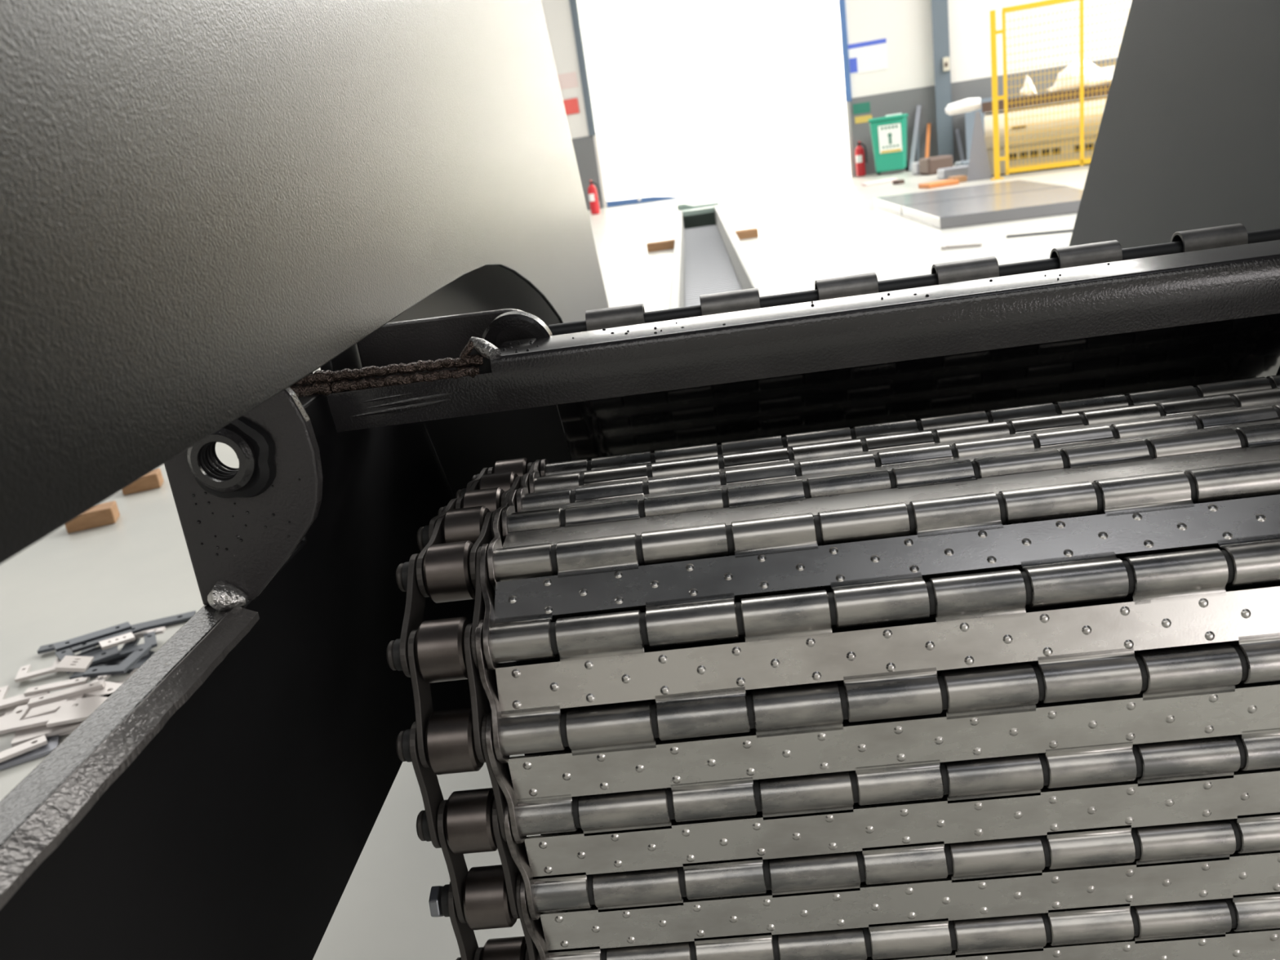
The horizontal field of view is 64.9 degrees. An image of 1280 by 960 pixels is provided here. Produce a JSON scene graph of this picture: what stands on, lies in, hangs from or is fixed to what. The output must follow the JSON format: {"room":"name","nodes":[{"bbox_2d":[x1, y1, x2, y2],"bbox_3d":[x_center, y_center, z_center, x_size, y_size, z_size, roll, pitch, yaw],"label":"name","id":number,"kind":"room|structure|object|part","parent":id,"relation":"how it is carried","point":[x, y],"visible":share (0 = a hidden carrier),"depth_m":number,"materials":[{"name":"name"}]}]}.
{"room":"industrial hall","nodes":[
{"label":"industrial hall","id":0,"kind":"room"},
{"bbox_2d":[0,163,1089,959],"bbox_3d":[1.488,-1.817,8.297,34.000,0.100,37.000,-7,18,5],"label":"floor","id":1,"kind":"structure","parent":0,"point":[137,568],"depth_m":3.37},
{"bbox_2d":[0,728,75,770],"bbox_3d":[-1.253,0.542,2.111,0.263,0.022,0.128,-16,20,-23],"label":"bracket","id":2,"kind":"object","parent":1,"relation":"on","point":[53,741],"depth_m":2.06,"materials":[{"name":"grey"}]},
{"bbox_3d":[-1.306,0.551,2.086,0.128,0.008,0.106,-20,22,-33],"label":"steel bracket","id":3,"kind":"part","parent":2,"relation":"part of","materials":[{"name":"metal"}]},
{"bbox_3d":[-1.200,0.528,2.137,0.143,0.008,0.027,-9,18,-3],"label":"steel bracket","id":4,"kind":"part","parent":2,"relation":"part of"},
{"bbox_2d":[14,657,60,682],"bbox_3d":[-1.459,0.460,2.452,0.101,0.008,0.076,-14,19,-18],"label":"bracket","id":5,"kind":"object","parent":1,"relation":"on","point":[24,673],"visible":0.74,"depth_m":2.43,"materials":[{"name":"grey"}]},
{"bbox_2d":[0,676,89,735],"bbox_3d":[-1.373,0.498,2.287,0.228,0.030,0.221,-14,19,-18],"label":"bracket","id":6,"kind":"object","parent":1,"relation":"on","point":[5,713],"depth_m":2.29,"materials":[{"name":"grey"}]},
{"bbox_3d":[-1.431,0.491,2.322,0.134,0.008,0.112,-15,19,-18],"label":"steel bracket","id":7,"kind":"part","parent":6,"relation":"part of","materials":[{"name":"metal"}]},
{"bbox_3d":[-1.339,0.473,2.313,0.134,0.008,0.025,-11,18,-8],"label":"steel bracket","id":8,"kind":"part","parent":6,"relation":"part of","materials":[{"name":"metal"}]},
{"bbox_2d":[37,640,62,653],"bbox_3d":[-1.450,0.416,2.582,0.168,0.008,0.032,-12,18,-12],"label":"bracket","id":9,"kind":"object","parent":1,"relation":"on","point":[46,648],"visible":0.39,"depth_m":2.56,"materials":[{"name":"grey"}]},
{"bbox_2d":[0,655,121,746],"bbox_3d":[-1.242,0.453,2.185,0.279,0.114,0.238,-15,19,-18],"label":"bracket","id":10,"kind":"object","parent":1,"relation":"on","point":[21,736],"depth_m":2.17,"materials":[{"name":"grey"}]},
{"bbox_3d":[-1.291,0.504,2.176,0.141,0.008,0.106,-11,18,-8],"label":"steel bracket","id":11,"kind":"part","parent":10,"relation":"part of","materials":[{"name":"metal"}]},
{"bbox_3d":[-1.268,0.473,2.230,0.151,0.012,0.028,-14,19,-16],"label":"steel bracket","id":12,"kind":"part","parent":10,"relation":"part of","materials":[{"name":"metal"}]},
{"bbox_3d":[-1.251,0.407,2.230,0.056,0.051,0.127,-15,19,-20],"label":"steel bracket","id":13,"kind":"part","parent":10,"relation":"part of","materials":[{"name":"metal"}]},
{"bbox_3d":[-1.172,0.489,2.165,0.162,0.008,0.095,-10,18,-4],"label":"steel bracket","id":14,"kind":"part","parent":10,"relation":"part of","materials":[{"name":"metal"}]},
{"bbox_3d":[-1.197,0.467,2.241,0.116,0.008,0.054,1,20,26],"label":"steel bracket","id":15,"kind":"part","parent":10,"relation":"part of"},
{"bbox_2d":[65,500,119,533],"bbox_3d":[-1.974,0.132,3.628,0.160,0.060,0.100,-13,19,-14],"label":"wooden block","id":16,"kind":"object","parent":1,"relation":"on","point":[108,513],"visible":0.74,"depth_m":3.59,"materials":[{"name":"wood"}]},
{"bbox_2d":[53,622,165,679],"bbox_3d":[-1.314,0.410,2.452,0.272,0.078,0.226,-8,18,1],"label":"bracket","id":17,"kind":"object","parent":1,"relation":"on","point":[77,674],"depth_m":2.45,"materials":[{"name":"grey"}]},
{"bbox_3d":[-1.370,0.419,2.491,0.121,0.008,0.101,-22,23,-36],"label":"steel bracket","id":18,"kind":"part","parent":17,"relation":"part of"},
{"bbox_3d":[-1.333,0.381,2.454,0.168,0.021,0.032,-21,22,-35],"label":"steel bracket","id":19,"kind":"part","parent":17,"relation":"part of","materials":[{"name":"metal"}]},
{"bbox_3d":[-1.304,0.427,2.395,0.116,0.008,0.054,-19,21,-29],"label":"steel bracket","id":20,"kind":"part","parent":17,"relation":"part of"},
{"bbox_3d":[-1.320,0.393,2.505,0.168,0.008,0.031,-18,20,-27],"label":"steel bracket","id":21,"kind":"part","parent":17,"relation":"part of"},
{"bbox_3d":[-1.320,0.427,2.490,0.134,0.008,0.101,-11,18,-10],"label":"steel bracket","id":22,"kind":"part","parent":17,"relation":"part of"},
{"bbox_3d":[-1.252,0.386,2.412,0.073,0.016,0.034,-21,22,-34],"label":"steel bracket","id":23,"kind":"part","parent":17,"relation":"part of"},
{"bbox_3d":[-1.252,0.409,2.470,0.121,0.008,0.091,-17,20,-25],"label":"steel bracket","id":24,"kind":"part","parent":17,"relation":"part of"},
{"bbox_3d":[-1.265,0.391,2.539,0.126,0.008,0.024,-11,18,-8],"label":"steel bracket","id":25,"kind":"part","parent":17,"relation":"part of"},
{"bbox_2d":[82,645,151,684],"bbox_3d":[-1.217,0.438,2.348,0.119,0.030,0.158,-8,18,1],"label":"bracket","id":26,"kind":"object","parent":1,"relation":"on","point":[105,677],"depth_m":2.32,"materials":[{"name":"grey"}]},
{"bbox_3d":[-1.222,0.424,2.358,0.101,0.008,0.121,-6,18,6],"label":"steel bracket","id":27,"kind":"part","parent":26,"relation":"part of","materials":[{"name":"metal"}]},
{"bbox_2d":[121,467,164,495],"bbox_3d":[-1.990,0.005,4.023,0.140,0.060,0.100,-13,19,-14],"label":"wooden block","id":28,"kind":"object","parent":1,"relation":"on","point":[153,479],"visible":0.71,"depth_m":3.98,"materials":[{"name":"wood"}]},
{"bbox_2d":[131,610,195,630],"bbox_3d":[-1.280,0.379,2.636,0.218,0.008,0.041,-12,18,-12],"label":"bracket","id":29,"kind":"object","parent":1,"relation":"on","point":[182,617],"visible":0.48,"depth_m":2.64,"materials":[{"name":"grey"}]},
{"bbox_2d":[0,0,608,564],"bbox_3d":[-0.185,-0.510,1.447,0.006,2.120,2.990,-7,18,5],"label":"plate","id":30,"kind":"object","parent":1,"relation":"on","point":[205,205],"visible":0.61,"depth_m":0.53,"materials":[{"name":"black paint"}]},
{"bbox_2d":[587,179,599,214],"bbox_3d":[-0.859,-5.238,18.645,0.171,0.612,0.188,-19,21,-30],"label":"fire extinguisher","id":31,"kind":"object","parent":1,"relation":"on","point":[593,193],"visible":1,"depth_m":18.60,"materials":[{"name":"red paint"}]},
{"bbox_2d":[0,240,1279,959],"bbox_3d":[0.397,0.062,1.371,1.324,0.930,2.608,-7,18,5],"label":"frame","id":32,"kind":"object","parent":1,"relation":"on","point":[224,802],"visible":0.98,"depth_m":0.79,"materials":[{"name":"black paint"}]},
{"bbox_3d":[-0.191,0.149,1.440,0.012,0.885,2.580,-7,18,5],"label":"panel","id":33,"kind":"part","parent":32,"relation":"part of","materials":[{"name":"black paint"}]},
{"bbox_3d":[-0.286,-0.020,0.870,0.040,0.280,0.007,-7,18,5],"label":"plate","id":34,"kind":"part","parent":32,"relation":"part of","materials":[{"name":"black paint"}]},
{"bbox_3d":[-0.171,-0.109,0.926,0.170,0.086,0.010,-7,18,5],"label":"corner plate","id":35,"kind":"part","parent":32,"relation":"part of","materials":[{"name":"grey paint"}]},
{"bbox_2d":[386,374,1279,959],"bbox_3d":[0.377,0.213,0.886,1.025,0.580,0.476,-7,18,5],"label":"belt","id":36,"kind":"object","parent":32,"relation":"attached to","point":[1057,491],"visible":0.99,"depth_m":0.66,"materials":[{"name":"metal"}]},
{"bbox_3d":[-0.154,0.091,0.688,0.004,0.065,0.081,-7,18,5],"label":"link plate","id":37,"kind":"part","parent":36,"relation":"part of","materials":[{"name":"grey metal"}]},
{"bbox_3d":[-0.144,0.145,0.668,0.004,0.087,0.052,-7,18,5],"label":"link plate","id":38,"kind":"part","parent":36,"relation":"part of","materials":[{"name":"grey metal"}]},
{"bbox_3d":[-0.142,0.205,0.677,0.004,0.094,0.032,-7,18,5],"label":"link plate","id":39,"kind":"part","parent":36,"relation":"part of","materials":[{"name":"grey metal"}]},
{"bbox_3d":[-0.149,0.055,0.735,0.004,0.035,0.092,-7,18,5],"label":"link plate","id":40,"kind":"part","parent":36,"relation":"part of","materials":[{"name":"grey metal"}]},
{"bbox_3d":[-0.152,0.037,0.794,0.004,0.037,0.093,-7,18,5],"label":"link plate","id":41,"kind":"part","parent":36,"relation":"part of","materials":[{"name":"grey metal"}]},
{"bbox_3d":[-0.128,0.264,0.697,0.004,0.094,0.031,-7,18,5],"label":"link plate","id":42,"kind":"part","parent":36,"relation":"part of","materials":[{"name":"grey metal"}]},
{"bbox_3d":[-0.124,0.325,0.717,0.004,0.094,0.031,-7,18,5],"label":"link plate","id":43,"kind":"part","parent":36,"relation":"part of","materials":[{"name":"grey metal"}]},
{"bbox_3d":[-0.143,0.023,0.854,0.004,0.037,0.093,-7,18,5],"label":"link plate","id":44,"kind":"part","parent":36,"relation":"part of","materials":[{"name":"grey metal"}]},
{"bbox_3d":[-0.107,0.140,0.665,0.004,0.087,0.052,-7,18,5],"label":"link plate","id":45,"kind":"part","parent":36,"relation":"part of","materials":[{"name":"grey metal"}]},
{"bbox_3d":[-0.145,0.011,0.916,0.004,0.038,0.093,-7,18,5],"label":"link plate","id":46,"kind":"part","parent":36,"relation":"part of","materials":[{"name":"grey metal"}]},
{"bbox_3d":[-0.107,0.086,0.684,0.004,0.065,0.081,-7,18,5],"label":"link plate","id":47,"kind":"part","parent":36,"relation":"part of","materials":[{"name":"grey metal"}]},
{"bbox_3d":[-0.110,0.384,0.736,0.004,0.094,0.031,-7,18,5],"label":"link plate","id":48,"kind":"part","parent":36,"relation":"part of","materials":[{"name":"grey metal"}]},
{"bbox_3d":[-0.112,0.051,0.731,0.004,0.035,0.092,-7,18,5],"label":"link plate","id":49,"kind":"part","parent":36,"relation":"part of","materials":[{"name":"grey metal"}]},
{"bbox_3d":[-0.134,0.015,0.975,0.004,0.071,0.079,-7,18,5],"label":"link plate","id":50,"kind":"part","parent":36,"relation":"part of","materials":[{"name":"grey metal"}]},
{"bbox_3d":[-0.094,0.200,0.673,0.004,0.094,0.032,-7,18,5],"label":"link plate","id":51,"kind":"part","parent":36,"relation":"part of","materials":[{"name":"grey metal"}]},
{"bbox_3d":[-0.104,0.032,0.790,0.004,0.037,0.093,-7,18,5],"label":"link plate","id":52,"kind":"part","parent":36,"relation":"part of","materials":[{"name":"grey metal"}]},
{"bbox_3d":[-0.090,0.260,0.694,0.004,0.094,0.031,-7,18,5],"label":"link plate","id":53,"kind":"part","parent":36,"relation":"part of","materials":[{"name":"grey metal"}]},
{"bbox_3d":[-0.106,0.019,0.851,0.004,0.037,0.093,-7,18,5],"label":"link plate","id":54,"kind":"part","parent":36,"relation":"part of","materials":[{"name":"grey metal"}]},
{"bbox_3d":[-0.077,0.319,0.713,0.004,0.094,0.031,-7,18,5],"label":"link plate","id":55,"kind":"part","parent":36,"relation":"part of","materials":[{"name":"grey metal"}]},
{"bbox_3d":[-0.073,0.379,0.733,0.004,0.094,0.031,-7,18,5],"label":"link plate","id":56,"kind":"part","parent":36,"relation":"part of","materials":[{"name":"grey metal"}]},
{"bbox_3d":[-0.097,0.005,0.912,0.004,0.038,0.093,-7,18,5],"label":"link plate","id":57,"kind":"part","parent":36,"relation":"part of","materials":[{"name":"grey metal"}]},
{"bbox_3d":[-0.097,0.010,0.972,0.004,0.071,0.079,-7,18,5],"label":"link plate","id":58,"kind":"part","parent":36,"relation":"part of","materials":[{"name":"grey metal"}]},
{"bbox_3d":[0.332,0.032,0.645,0.869,0.019,0.027,-7,18,5],"label":"belt plate","id":59,"kind":"part","parent":36,"relation":"part of","materials":[{"name":"metal"}]},
{"bbox_3d":[0.337,0.087,0.625,0.869,0.029,0.013,-7,18,5],"label":"belt plate","id":60,"kind":"part","parent":36,"relation":"part of","materials":[{"name":"metal"}]},
{"bbox_3d":[0.332,-0.005,0.693,0.869,0.004,0.031,-7,18,5],"label":"belt plate","id":61,"kind":"part","parent":36,"relation":"part of","materials":[{"name":"metal"}]},
{"bbox_3d":[0.345,0.148,0.633,0.869,0.034,0.004,-7,18,5],"label":"belt plate","id":62,"kind":"part","parent":36,"relation":"part of","materials":[{"name":"metal"}]},
{"bbox_3d":[0.334,-0.023,0.752,0.869,0.006,0.032,-7,18,5],"label":"belt plate","id":63,"kind":"part","parent":36,"relation":"part of","materials":[{"name":"metal"}]},
{"bbox_3d":[0.354,0.208,0.653,0.869,0.034,0.003,-7,18,5],"label":"belt plate","id":64,"kind":"part","parent":36,"relation":"part of","materials":[{"name":"metal"}]},
{"bbox_3d":[0.338,-0.037,0.813,0.869,0.006,0.033,-7,18,5],"label":"belt plate","id":65,"kind":"part","parent":36,"relation":"part of","materials":[{"name":"metal"}]},
{"bbox_3d":[0.362,0.268,0.673,0.869,0.034,0.003,-7,18,5],"label":"belt plate","id":66,"kind":"part","parent":36,"relation":"part of","materials":[{"name":"metal"}]},
{"bbox_3d":[0.342,-0.050,0.875,0.869,0.006,0.033,-7,18,5],"label":"belt plate","id":67,"kind":"part","parent":36,"relation":"part of","materials":[{"name":"metal"}]},
{"bbox_3d":[0.371,0.328,0.692,0.869,0.034,0.003,-7,18,5],"label":"belt plate","id":68,"kind":"part","parent":36,"relation":"part of","materials":[{"name":"metal"}]},
{"bbox_2d":[548,223,1279,335],"bbox_3d":[0.382,-0.206,0.970,0.955,0.030,0.030,-7,18,5],"label":"belt","id":69,"kind":"object","parent":32,"relation":"attached to","point":[1235,234],"visible":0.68,"depth_m":0.97,"materials":[{"name":"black metal"}]},
{"bbox_3d":[0.312,-0.040,1.158,0.776,0.376,0.209,-7,18,5],"label":"plate","id":70,"kind":"part","parent":32,"relation":"part of","materials":[{"name":"black paint"}]},
{"bbox_2d":[646,227,758,252],"bbox_3d":[0.641,-2.474,10.380,1.147,0.087,0.165,-7,18,5],"label":"timber beam","id":71,"kind":"structure","parent":1,"relation":"on","point":[752,233],"depth_m":10.33,"materials":[{"name":"wood"}]},
{"bbox_2d":[668,201,771,308],"bbox_3d":[0.475,-1.542,6.944,0.456,0.318,8.294,-7,18,5],"label":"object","id":72,"kind":"object","parent":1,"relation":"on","point":[709,257],"visible":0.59,"depth_m":6.84,"materials":[{"name":"grey paint"}]},
{"bbox_2d":[854,141,866,176],"bbox_3d":[4.020,-5.863,18.373,0.171,0.612,0.188,-19,21,-30],"label":"fire extinguisher","id":73,"kind":"object","parent":1,"relation":"on","point":[859,151],"visible":1,"depth_m":18.33,"materials":[{"name":"red paint"}]},
{"bbox_2d":[862,177,897,186],"bbox_3d":[3.711,-4.613,15.603,0.500,0.050,0.220,-9,18,-3],"label":"wood strip","id":74,"kind":"object","parent":1,"relation":"on","point":[887,180],"visible":0.79,"depth_m":15.50,"materials":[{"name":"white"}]},
{"bbox_2d":[867,112,909,174],"bbox_3d":[4.385,-5.884,17.661,0.620,0.990,0.740,-1,19,21],"label":"wheelie bin","id":75,"kind":"object","parent":1,"relation":"on","point":[889,132],"visible":1,"depth_m":17.39,"materials":[{"name":"teal plastic"}]},
{"bbox_3d":[4.318,-6.296,17.506,0.620,0.050,0.700,-1,19,21],"label":"lid","id":76,"kind":"part","parent":75,"relation":"part of","materials":[{"name":"teal plastic"}]},
{"bbox_2d":[880,124,898,148],"bbox_3d":[4.301,-5.904,17.324,0.276,0.347,0.046,-1,19,21],"label":"print","id":77,"kind":"object","parent":75,"relation":"attached to","point":[889,133],"depth_m":17.32,"materials":[{"name":"green"}]},
{"bbox_3d":[4.384,-6.308,17.399,0.260,0.030,0.200,-1,19,21],"label":"lid handle","id":78,"kind":"part","parent":75,"relation":"part of","materials":[{"name":"green"}]},
{"bbox_2d":[892,179,904,184],"bbox_3d":[3.849,-4.438,14.989,0.120,0.060,0.150,-14,19,-17],"label":"chip","id":79,"kind":"object","parent":1,"relation":"on","point":[896,181],"visible":1,"depth_m":14.93,"materials":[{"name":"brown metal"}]},
{"bbox_2d":[908,105,920,171],"bbox_3d":[4.882,-6.068,17.873,0.078,1.086,0.612,5,22,35],"label":"bar","id":80,"kind":"object","parent":1,"relation":"on","point":[918,107],"visible":0.86,"depth_m":17.86,"materials":[{"name":"grey"}]},
{"bbox_2d":[911,161,919,174],"bbox_3d":[4.594,-5.116,16.503,0.200,0.200,0.300,-9,18,-1],"label":"tool case","id":81,"kind":"object","parent":1,"relation":"on","point":[915,166],"visible":0.49,"depth_m":16.44,"materials":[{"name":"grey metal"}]},
{"bbox_2d":[916,125,919,161],"bbox_3d":[4.982,-6.017,18.054,0.050,0.832,0.279,-1,19,21],"label":"steel angle","id":82,"kind":"object","parent":1,"relation":"on","point":[917,139],"visible":0.57,"depth_m":18.04,"materials":[{"name":"grey"}]},
{"bbox_2d":[924,123,930,157],"bbox_3d":[5.112,-5.933,17.891,0.063,0.752,0.526,1,20,26],"label":"wooden plank","id":83,"kind":"object","parent":1,"relation":"on","point":[928,128],"visible":0.64,"depth_m":17.89,"materials":[{"name":"brown wood"}]},
{"bbox_2d":[919,155,952,175],"bbox_3d":[4.722,-5.024,16.068,0.420,0.260,0.400,-10,18,-6],"label":"box","id":84,"kind":"object","parent":1,"relation":"on","point":[929,166],"visible":0.78,"depth_m":15.88,"materials":[{"name":"brown cardboard"}]},
{"bbox_2d":[918,179,959,188],"bbox_3d":[3.987,-3.954,13.450,0.420,0.060,0.350,-10,18,-6],"label":"board","id":85,"kind":"object","parent":1,"relation":"on","point":[945,182],"visible":1,"depth_m":13.30,"materials":[{"name":"brown wood"}]},
{"bbox_2d":[931,0,954,164],"bbox_3d":[4.954,-9.363,16.849,0.259,7.882,0.185,-1,19,21],"label":"steel column","id":86,"kind":"structure","parent":1,"relation":"on","point":[940,14],"depth_m":17.54,"materials":[{"name":"grey"}]},
{"bbox_2d":[942,57,950,71],"bbox_3d":[5.295,-7.189,17.404,0.106,0.224,0.074,-1,19,21],"label":"switch box","id":87,"kind":"object","parent":86,"relation":"attached to","point":[945,60],"visible":1,"depth_m":17.38,"materials":[{"name":"beige"}]},
{"bbox_2d":[937,164,968,178],"bbox_3d":[4.597,-4.500,14.715,0.420,0.140,0.300,-9,18,-1],"label":"steel billet","id":88,"kind":"object","parent":1,"relation":"on","point":[943,173],"visible":0.74,"depth_m":14.58,"materials":[{"name":"grey"}]},
{"bbox_2d":[947,175,967,182],"bbox_3d":[4.309,-4.082,13.663,0.180,0.080,0.250,-9,18,-1],"label":"block","id":89,"kind":"object","parent":1,"relation":"on","point":[962,178],"visible":0.73,"depth_m":13.55,"materials":[{"name":"wood"}]},
{"bbox_2d":[955,128,964,160],"bbox_3d":[5.635,-5.867,17.724,0.065,0.595,0.535,-5,18,9],"label":"steel offcut","id":90,"kind":"object","parent":1,"relation":"on","point":[957,131],"visible":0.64,"depth_m":17.72,"materials":[{"name":"grey"}]},
{"bbox_2d":[941,242,982,249],"bbox_3d":[2.368,-1.720,7.405,0.281,0.024,0.090,4,22,33],"label":"hook","id":91,"kind":"object","parent":1,"relation":"on","point":[979,244],"visible":1,"depth_m":7.39,"materials":[{"name":"grey"}]},
{"bbox_2d":[955,160,969,166],"bbox_3d":[4.930,-4.718,15.166,0.280,0.180,0.300,-9,18,-1],"label":"block","id":92,"kind":"object","parent":1,"relation":"on","point":[966,162],"visible":0.23,"depth_m":15.05,"materials":[{"name":"grey"}]},
{"bbox_2d":[873,179,1066,215],"bbox_3d":[3.479,-3.045,10.835,1.576,0.100,1.950,-7,18,5],"label":"slab","id":93,"kind":"object","parent":1,"relation":"on","point":[894,204],"visible":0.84,"depth_m":10.74,"materials":[{"name":"grey"}]},
{"bbox_2d":[966,111,991,181],"bbox_3d":[4.503,-4.448,13.405,0.320,0.876,0.082,-1,19,21],"label":"sheet","id":94,"kind":"object","parent":1,"relation":"on","point":[979,168],"visible":1,"depth_m":13.43,"materials":[{"name":"grey"}]},
{"bbox_2d":[964,95,1000,159],"bbox_3d":[5.932,-5.983,17.334,0.622,1.114,0.792,-2,19,20],"label":"panel","id":95,"kind":"object","parent":1,"relation":"on","point":[970,116],"visible":0.21,"depth_m":17.23,"materials":[{"name":"grey"}]},
{"bbox_2d":[902,186,1083,229],"bbox_3d":[3.303,-2.526,9.327,1.559,0.100,1.688,-5,18,11],"label":"slab","id":96,"kind":"object","parent":1,"relation":"on","point":[1061,200],"visible":0.76,"depth_m":8.86,"materials":[{"name":"grey"}]},
{"bbox_2d":[1006,228,1073,237],"bbox_3d":[3.180,-1.840,7.424,0.900,0.015,0.050,0,20,24],"label":"floor strip","id":97,"kind":"object","parent":1,"relation":"on","point":[1071,229],"visible":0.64,"depth_m":7.49,"materials":[{"name":"grey metal"}]},
{"bbox_2d":[982,84,1109,176],"bbox_3d":[6.012,-4.722,13.414,2.730,0.970,0.902,-1,19,21],"label":"machine","id":98,"kind":"object","parent":1,"relation":"on","point":[987,107],"visible":0.45,"depth_m":13.36,"materials":[{"name":"beige"}]},
{"bbox_2d":[945,97,981,115],"bbox_3d":[4.446,-5.144,13.861,0.474,0.189,0.180,-2,19,20],"label":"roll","id":99,"kind":"object","parent":98,"relation":"on","point":[969,104],"visible":1,"depth_m":13.79,"materials":[{"name":"white plastic"}]},
{"bbox_3d":[5.007,-4.663,13.309,0.180,0.024,0.024,-1,19,21],"label":"handle","id":100,"kind":"part","parent":98,"relation":"part of","materials":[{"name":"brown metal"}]},
{"bbox_2d":[1020,74,1038,97],"bbox_3d":[5.242,-5.321,13.563,0.225,0.274,0.257,-1,19,22],"label":"plastic bag","id":101,"kind":"object","parent":98,"relation":"on","point":[1026,77],"visible":0.84,"depth_m":13.49,"materials":[{"name":"white"}]},
{"bbox_3d":[6.118,-4.304,13.626,2.600,0.024,0.660,-1,19,21],"label":"foot rail","id":102,"kind":"part","parent":98,"relation":"part of","materials":[{"name":"yellow metal"}]},
{"bbox_2d":[1046,57,1112,93],"bbox_3d":[5.891,-5.397,13.313,0.949,0.393,0.369,1,20,25],"label":"plastic sheet","id":103,"kind":"object","parent":98,"relation":"on","point":[1062,75],"visible":0.68,"depth_m":13.24,"materials":[{"name":"white"}]},
{"bbox_2d":[989,0,1131,180],"bbox_3d":[5.977,-4.945,12.359,3.215,2.050,0.160,-1,19,21],"label":"mesh fence","id":104,"kind":"object","parent":1,"relation":"on","point":[993,32],"visible":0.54,"depth_m":12.66,"materials":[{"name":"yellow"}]},
{"bbox_3d":[4.548,-4.907,12.898,0.070,2.040,0.070,-1,19,21],"label":"post","id":105,"kind":"part","parent":104,"relation":"part of","materials":[{"name":"yellow"}]},
{"bbox_3d":[4.688,-3.953,13.210,0.160,0.012,0.160,-1,19,21],"label":"plate","id":106,"kind":"part","parent":104,"relation":"part of","materials":[{"name":"yellow"}]},
{"bbox_3d":[5.997,-4.965,12.344,2.895,2.010,0.030,-1,19,21],"label":"panel frame","id":107,"kind":"part","parent":104,"relation":"part of","materials":[{"name":"yellow"}]},
{"bbox_2d":[1067,65,1114,90],"bbox_3d":[7.941,-6.313,16.963,1.471,1.247,0.040,-1,19,21],"label":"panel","id":108,"kind":"object","parent":1,"relation":"on","point":[1112,68],"visible":0.07,"depth_m":16.79,"materials":[{"name":"white"}]},
{"bbox_2d":[1068,0,1279,248],"bbox_3d":[0.959,-0.646,1.351,0.006,2.120,2.990,-7,18,5],"label":"plate","id":109,"kind":"object","parent":1,"relation":"on","point":[1188,138],"visible":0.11,"depth_m":1.83,"materials":[{"name":"grey paint"}]},
{"bbox_2d":[541,0,1132,208],"bbox_3d":[1.561,-9.412,18.326,34.706,8.000,0.200,-1,19,21],"label":"wall","id":110,"kind":"structure","parent":0,"point":[906,25],"depth_m":17.55,"materials":[{"name":"white"}]},
{"bbox_2d":[557,71,577,89],"bbox_3d":[-1.431,-7.885,19.886,0.412,0.282,0.010,-1,19,21],"label":"notice board","id":111,"kind":"object","parent":110,"relation":"attached to","point":[568,80],"visible":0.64,"depth_m":19.88,"materials":[{"name":"white"}]},
{"bbox_2d":[563,97,579,115],"bbox_3d":[-1.371,-7.424,20.017,0.318,0.282,0.010,-1,19,21],"label":"wall sign","id":112,"kind":"object","parent":110,"relation":"attached to","point":[571,106],"visible":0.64,"depth_m":20.01,"materials":[{"name":"red"}]},
{"bbox_2d":[568,0,596,136],"bbox_3d":[-1.185,-8.528,19.528,0.141,3.529,0.050,-1,19,21],"label":"trim","id":113,"kind":"structure","parent":110,"relation":"attached to","point":[573,3],"depth_m":19.66,"materials":[{"name":"grey"}]},
{"bbox_2d":[571,135,604,209],"bbox_3d":[-7.551,-6.050,22.823,14.341,1.412,0.020,-1,19,21],"label":"baseboard","id":114,"kind":"structure","parent":110,"relation":"attached to","point":[584,147],"depth_m":20.31,"materials":[{"name":"grey"}]},
{"bbox_2d":[578,0,850,207],"bbox_3d":[1.309,-7.939,18.923,4.927,4.940,0.100,-1,19,21],"label":"door","id":115,"kind":"structure","parent":110,"relation":"in","point":[805,140],"depth_m":19.15,"materials":[{"name":"white"}]},
{"bbox_3d":[-0.018,-5.687,20.233,0.059,0.153,0.040,-1,19,21],"label":"handle","id":116,"kind":"part","parent":115,"relation":"part of","materials":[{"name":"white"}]},
{"bbox_2d":[838,0,851,102],"bbox_3d":[3.550,-8.595,17.766,0.106,3.624,0.050,-1,19,21],"label":"trim","id":117,"kind":"structure","parent":110,"relation":"attached to","point":[842,2],"depth_m":18.04,"materials":[{"name":"blue paint"}]},
{"bbox_2d":[845,101,854,176],"bbox_3d":[3.870,-6.271,18.540,0.059,1.318,0.040,-1,19,21],"label":"trim","id":118,"kind":"structure","parent":110,"relation":"attached to","point":[847,104],"depth_m":18.53,"materials":[{"name":"grey"}]},
{"bbox_2d":[852,102,870,114],"bbox_3d":[4.024,-6.756,18.293,0.306,0.176,0.010,-1,19,21],"label":"safety sign","id":119,"kind":"object","parent":110,"relation":"attached to","point":[860,108],"visible":1,"depth_m":18.29,"materials":[{"name":"teal"}]},
{"bbox_2d":[854,114,871,124],"bbox_3d":[4.073,-6.574,18.345,0.306,0.118,0.010,-1,19,21],"label":"caution sign","id":120,"kind":"object","parent":110,"relation":"attached to","point":[860,119],"visible":0.86,"depth_m":18.34,"materials":[{"name":"yellow"}]},
{"bbox_2d":[848,38,888,75],"bbox_3d":[4.070,-7.563,17.988,0.676,0.506,0.016,-1,19,21],"label":"poster","id":121,"kind":"object","parent":110,"relation":"attached to","point":[869,55],"visible":1,"depth_m":17.98,"materials":[{"name":"white paper"}]},
{"bbox_2d":[849,57,1117,176],"bbox_3d":[11.066,-6.465,15.839,15.294,1.365,0.020,-1,19,21],"label":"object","id":122,"kind":"structure","parent":110,"relation":"attached to","point":[905,101],"depth_m":17.99,"materials":[{"name":"grey"}]}
]}

